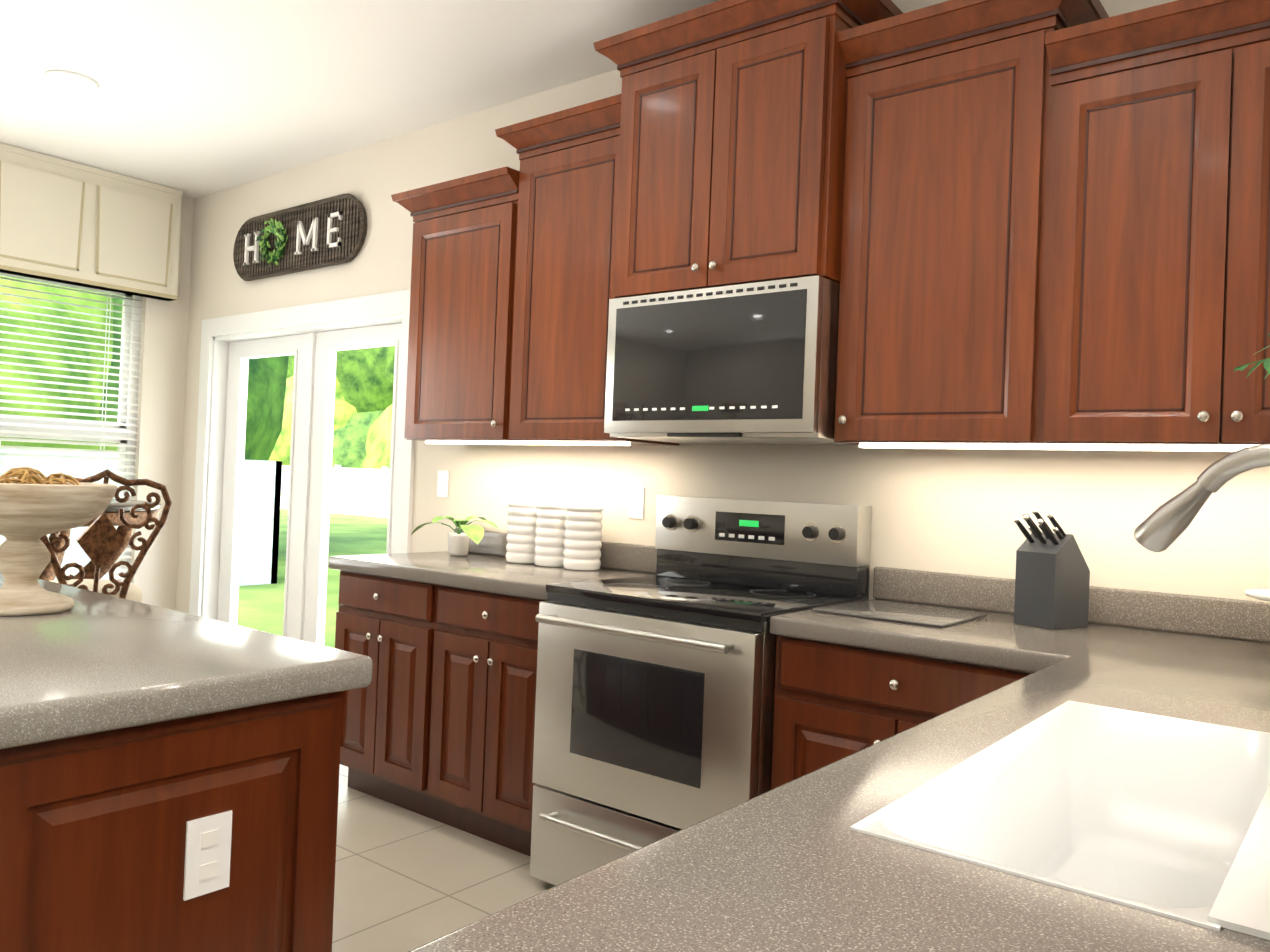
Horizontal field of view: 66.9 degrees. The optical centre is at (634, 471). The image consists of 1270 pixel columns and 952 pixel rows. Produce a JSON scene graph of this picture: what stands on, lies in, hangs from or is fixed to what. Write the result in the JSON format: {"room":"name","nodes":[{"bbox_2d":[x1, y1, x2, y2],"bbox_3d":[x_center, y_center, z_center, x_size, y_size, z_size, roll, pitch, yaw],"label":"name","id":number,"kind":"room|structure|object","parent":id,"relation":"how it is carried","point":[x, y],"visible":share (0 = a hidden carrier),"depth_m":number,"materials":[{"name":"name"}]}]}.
{"room":"kitchen","nodes":[
{"label":"kitchen","id":0,"kind":"room"},
{"bbox_2d":[130,196,193,610],"bbox_3d":[-4.468,-0.314,3.660,0.150,2.840,5.483,2,-1,38],"label":"wall","id":1,"kind":"structure","parent":0,"point":[161,392],"depth_m":5.67,"materials":[{"name":"beige paint"}]},
{"bbox_2d":[0,272,141,580],"bbox_3d":[-3.531,-0.223,4.795,0.160,1.805,2.050,2,-1,38],"label":"window","id":2,"kind":"structure","parent":1,"relation":"in","point":[124,379],"depth_m":5.55,"materials":[{"name":"white"}]},
{"bbox_2d":[0,277,142,579],"bbox_3d":[-3.516,-0.247,4.784,0.046,1.748,2.006,2,-1,38],"label":"window blinds","id":3,"kind":"object","parent":2,"relation":"attached to","point":[104,430],"visible":0.54,"depth_m":5.30,"materials":[{"name":"white plastic"}]},
{"bbox_2d":[0,143,182,300],"bbox_3d":[-3.433,-1.362,4.708,0.114,0.636,2.384,2,-1,38],"label":"valance","id":4,"kind":"object","parent":1,"relation":"attached to","point":[68,222],"visible":1,"depth_m":5.22,"materials":[{"name":"beige wood"}]},
{"bbox_2d":[0,0,718,197],"bbox_3d":[-0.977,-1.675,1.046,8.800,0.100,5.633,2,-1,38],"label":"ceiling","id":5,"kind":"structure","parent":0,"point":[194,98],"depth_m":3.86,"materials":[{"name":"white paint"}]},
{"bbox_2d":[44,70,98,90],"bbox_3d":[-2.368,-1.644,4.041,0.200,0.008,0.200,2,-1,38],"label":"recessed light","id":6,"kind":"object","parent":5,"relation":"in","point":[71,80],"visible":1,"depth_m":4.04,"materials":[{"name":"white"}]},
{"bbox_2d":[332,764,554,951],"bbox_3d":[-1.091,1.243,1.016,8.800,0.060,5.633,2,-1,38],"label":"floor","id":7,"kind":"structure","parent":0,"point":[406,880],"depth_m":2.96,"materials":[{"name":"tile"}]},
{"bbox_2d":[38,499,161,580],"bbox_3d":[-2.709,0.654,4.152,1.156,1.066,1.156,2,-1,38],"label":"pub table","id":8,"kind":"object","parent":7,"relation":"on","point":[112,515],"visible":0.17,"depth_m":4.20,"materials":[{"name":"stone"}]},
{"bbox_2d":[40,469,171,602],"bbox_3d":[-2.019,0.596,3.478,0.507,1.222,0.475,2,-1,44],"label":"bar chair","id":9,"kind":"object","parent":7,"relation":"on","point":[100,540],"visible":0.4,"depth_m":3.37,"materials":[{"name":"brown metal"}]},
{"bbox_2d":[0,696,342,951],"bbox_3d":[-1.514,0.779,2.102,2.070,0.856,0.644,2,-1,38],"label":"kitchen island","id":10,"kind":"object","parent":7,"relation":"on","point":[169,780],"depth_m":1.47,"materials":[{"name":"brown wood"}]},
{"bbox_2d":[0,572,372,755],"bbox_3d":[-1.498,0.322,2.109,2.100,0.057,0.680,2,-1,38],"label":"island countertop","id":11,"kind":"structure","parent":10,"relation":"on","point":[104,665],"depth_m":1.58,"materials":[{"name":"grey stone"}]},
{"bbox_2d":[0,467,117,615],"bbox_3d":[-1.324,0.144,2.080,0.341,0.308,0.341,2,-1,38],"label":"pedestal bowl","id":12,"kind":"object","parent":11,"relation":"on","point":[35,507],"visible":1,"depth_m":2.03,"materials":[{"name":"beige ceramic"}]},
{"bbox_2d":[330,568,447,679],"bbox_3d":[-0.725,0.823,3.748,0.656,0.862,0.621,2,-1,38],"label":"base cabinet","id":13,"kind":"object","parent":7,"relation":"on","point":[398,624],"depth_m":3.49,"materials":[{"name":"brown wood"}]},
{"bbox_2d":[328,552,655,601],"bbox_3d":[-0.523,0.374,3.594,1.183,0.048,0.644,2,-1,38],"label":"countertop","id":14,"kind":"structure","parent":13,"relation":"on","point":[473,572],"depth_m":3.42,"materials":[{"name":"grey stone"}]},
{"bbox_2d":[411,516,497,555],"bbox_3d":[-0.719,0.265,3.962,0.395,0.159,0.297,2,-1,38],"label":"plant","id":15,"kind":"object","parent":14,"relation":"on","point":[458,543],"visible":0.98,"depth_m":3.94,"materials":[{"name":"green plant"}]},
{"bbox_2d":[506,495,540,563],"bbox_3d":[-0.432,0.223,3.770,0.143,0.262,0.143,2,-1,38],"label":"canister","id":16,"kind":"object","parent":14,"relation":"on","point":[521,534],"visible":0.81,"depth_m":3.71,"materials":[{"name":"white ceramic"}]},
{"bbox_2d":[534,497,568,566],"bbox_3d":[-0.310,0.227,3.673,0.143,0.262,0.143,2,-1,38],"label":"canister","id":17,"kind":"object","parent":14,"relation":"on","point":[549,533],"visible":0.71,"depth_m":3.61,"materials":[{"name":"white ceramic"}]},
{"bbox_2d":[563,499,602,570],"bbox_3d":[-0.193,0.231,3.580,0.143,0.262,0.143,2,-1,38],"label":"canister","id":18,"kind":"object","parent":14,"relation":"on","point":[583,525],"visible":1,"depth_m":3.52,"materials":[{"name":"white ceramic"}]},
{"bbox_2d":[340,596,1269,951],"bbox_3d":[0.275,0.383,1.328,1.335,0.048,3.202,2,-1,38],"label":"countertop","id":19,"kind":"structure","parent":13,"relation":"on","point":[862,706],"depth_m":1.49,"materials":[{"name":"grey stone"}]},
{"bbox_2d":[812,600,986,627],"bbox_3d":[0.726,0.385,2.628,0.360,0.007,0.340,2,-1,38],"label":"board","id":20,"kind":"object","parent":19,"relation":"on","point":[913,614],"visible":0.98,"depth_m":2.59,"materials":[{"name":"grey"}]},
{"bbox_2d":[1014,509,1089,628],"bbox_3d":[1.076,0.249,2.512,0.197,0.304,0.116,3,-1,-32],"label":"knife block","id":21,"kind":"object","parent":19,"relation":"on","point":[1052,579],"visible":1,"depth_m":2.48,"materials":[{"name":"grey"}]},
{"bbox_2d":[840,692,1269,943],"bbox_3d":[0.644,0.473,1.120,0.470,0.216,0.810,2,-1,38],"label":"sink","id":22,"kind":"object","parent":19,"relation":"in","point":[1166,810],"depth_m":1.42,"materials":[{"name":"white ceramic"}]},
{"bbox_2d":[1134,444,1269,551],"bbox_3d":[0.725,0.166,1.117,0.286,0.402,0.175,2,-1,38],"label":"faucet","id":23,"kind":"object","parent":19,"relation":"on","point":[1164,526],"visible":1,"depth_m":1.19,"materials":[{"name":"silver metal"}]},
{"bbox_2d":[1234,333,1269,378],"bbox_3d":[1.245,-0.126,1.179,0.848,0.591,0.532,2,-1,38],"label":"plant","id":24,"kind":"object","parent":19,"relation":"on","point":[1266,362],"visible":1,"depth_m":1.31,"materials":[{"name":"plant"}]},
{"bbox_2d":[1245,589,1269,601],"bbox_3d":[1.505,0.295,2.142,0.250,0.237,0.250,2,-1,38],"label":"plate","id":25,"kind":"object","parent":19,"relation":"on","point":[1262,594],"visible":1,"depth_m":2.15,"materials":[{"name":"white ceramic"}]},
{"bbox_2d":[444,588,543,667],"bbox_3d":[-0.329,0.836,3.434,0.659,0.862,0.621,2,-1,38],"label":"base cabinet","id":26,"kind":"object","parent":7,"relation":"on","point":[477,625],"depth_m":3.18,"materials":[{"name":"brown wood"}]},
{"bbox_2d":[530,496,871,885],"bbox_3d":[0.185,0.683,2.923,0.764,1.198,0.737,2,-1,38],"label":"range","id":27,"kind":"object","parent":7,"relation":"on","point":[654,711],"visible":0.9,"depth_m":2.76,"materials":[{"name":"silver metal"}]},
{"bbox_2d":[176,0,1269,613],"bbox_3d":[0.667,-0.117,3.178,8.800,2.840,0.150,2,-1,38],"label":"wall","id":28,"kind":"structure","parent":0,"point":[948,510],"depth_m":3.39,"materials":[{"name":"beige paint"}]},
{"bbox_2d":[233,193,366,280],"bbox_3d":[-1.797,-1.216,5.018,1.202,0.352,0.096,2,-1,38],"label":"home sign","id":29,"kind":"object","parent":28,"relation":"attached to","point":[327,232],"visible":1,"depth_m":4.98,"materials":[{"name":"brown wood"}]},
{"bbox_2d":[189,289,414,645],"bbox_3d":[-1.753,0.182,5.072,1.970,2.090,0.170,2,-1,38],"label":"door frame","id":30,"kind":"structure","parent":28,"relation":"attached to","point":[314,338],"depth_m":5.14,"materials":[{"name":"white wood"}]},
{"bbox_2d":[437,471,448,496],"bbox_3d":[-0.854,0.055,4.276,0.070,0.116,0.007,2,-1,38],"label":"electrical outlet plate","id":31,"kind":"object","parent":28,"relation":"attached to","point":[443,476],"depth_m":4.27,"materials":[{"name":"white plastic"}]},
{"bbox_2d":[404,188,534,444],"bbox_3d":[-0.598,-0.582,3.891,0.610,0.924,0.331,2,-1,38],"label":"upper cabinet","id":32,"kind":"object","parent":28,"relation":"attached to","point":[459,340],"depth_m":3.76,"materials":[{"name":"brown wood"}]},
{"bbox_2d":[495,120,678,445],"bbox_3d":[-0.168,-0.644,3.553,0.629,1.075,0.331,2,-1,38],"label":"upper cabinet","id":33,"kind":"object","parent":28,"relation":"attached to","point":[557,362],"depth_m":3.43,"materials":[{"name":"brown wood"}]},
{"bbox_2d":[628,487,644,518],"bbox_3d":[0.005,0.115,3.592,0.070,0.116,0.007,2,-1,38],"label":"electrical outlet plate","id":34,"kind":"object","parent":28,"relation":"attached to","point":[636,494],"depth_m":3.59,"materials":[{"name":"white plastic"}]},
{"bbox_2d":[603,0,890,303],"bbox_3d":[0.364,-0.935,3.086,0.770,0.762,0.422,2,-1,38],"label":"upper cabinet","id":35,"kind":"object","parent":28,"relation":"attached to","point":[725,158],"depth_m":2.88,"materials":[{"name":"brown wood"}]},
{"bbox_2d":[604,275,853,444],"bbox_3d":[0.336,-0.325,3.075,0.762,0.450,0.432,2,-1,38],"label":"microwave","id":36,"kind":"object","parent":35,"relation":"attached to","point":[752,363],"visible":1,"depth_m":2.86,"materials":[{"name":"silver metal"}]},
{"bbox_2d":[454,528,1269,643],"bbox_3d":[0.499,0.336,3.184,3.292,0.100,0.019,2,-1,38],"label":"backsplash","id":37,"kind":"structure","parent":28,"relation":"attached to","point":[1237,619],"depth_m":2.59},
{"bbox_2d":[834,0,1118,449],"bbox_3d":[0.932,-0.610,2.680,0.639,1.075,0.331,2,-1,38],"label":"upper cabinet","id":38,"kind":"object","parent":28,"relation":"attached to","point":[1025,224],"depth_m":2.53,"materials":[{"name":"brown wood"}]},
{"bbox_2d":[1075,16,1269,451],"bbox_3d":[1.430,-0.519,2.282,0.788,0.924,0.331,2,-1,38],"label":"upper cabinet","id":39,"kind":"object","parent":28,"relation":"attached to","point":[1174,229],"depth_m":2.22,"materials":[{"name":"brown wood"}]},
{"bbox_2d":[425,440,1269,451],"bbox_3d":[0.391,-0.084,3.000,3.190,0.011,0.030,2,-1,38],"label":"light","id":40,"kind":"object","parent":39,"relation":"attached to","point":[1228,448],"depth_m":2.56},
{"label":"outside","id":41,"kind":"structure","parent":0,"visible":0},
{"bbox_2d":[237,509,387,647],"bbox_3d":[6.643,1.913,25.668,120.000,0.050,110.000,2,-1,38],"label":"lawn","id":42,"kind":"structure","parent":41,"point":[261,607],"depth_m":12.07,"materials":[{"name":"green plant"}]},
{"bbox_2d":[0,441,389,585],"bbox_3d":[-3.287,0.483,0.770,84.670,1.520,38.713,2,-1,38],"label":"fence","id":43,"kind":"object","parent":42,"relation":"on","point":[360,491],"depth_m":11.18,"materials":[{"name":"white plastic"}]},
{"bbox_2d":[0,276,394,468],"bbox_3d":[-4.465,-6.208,10.405,90.509,20.029,53.684,2,-1,38],"label":"trees","id":44,"kind":"object","parent":42,"relation":"on","point":[363,405],"depth_m":13.38,"materials":[{"name":"green plant"}]}
]}

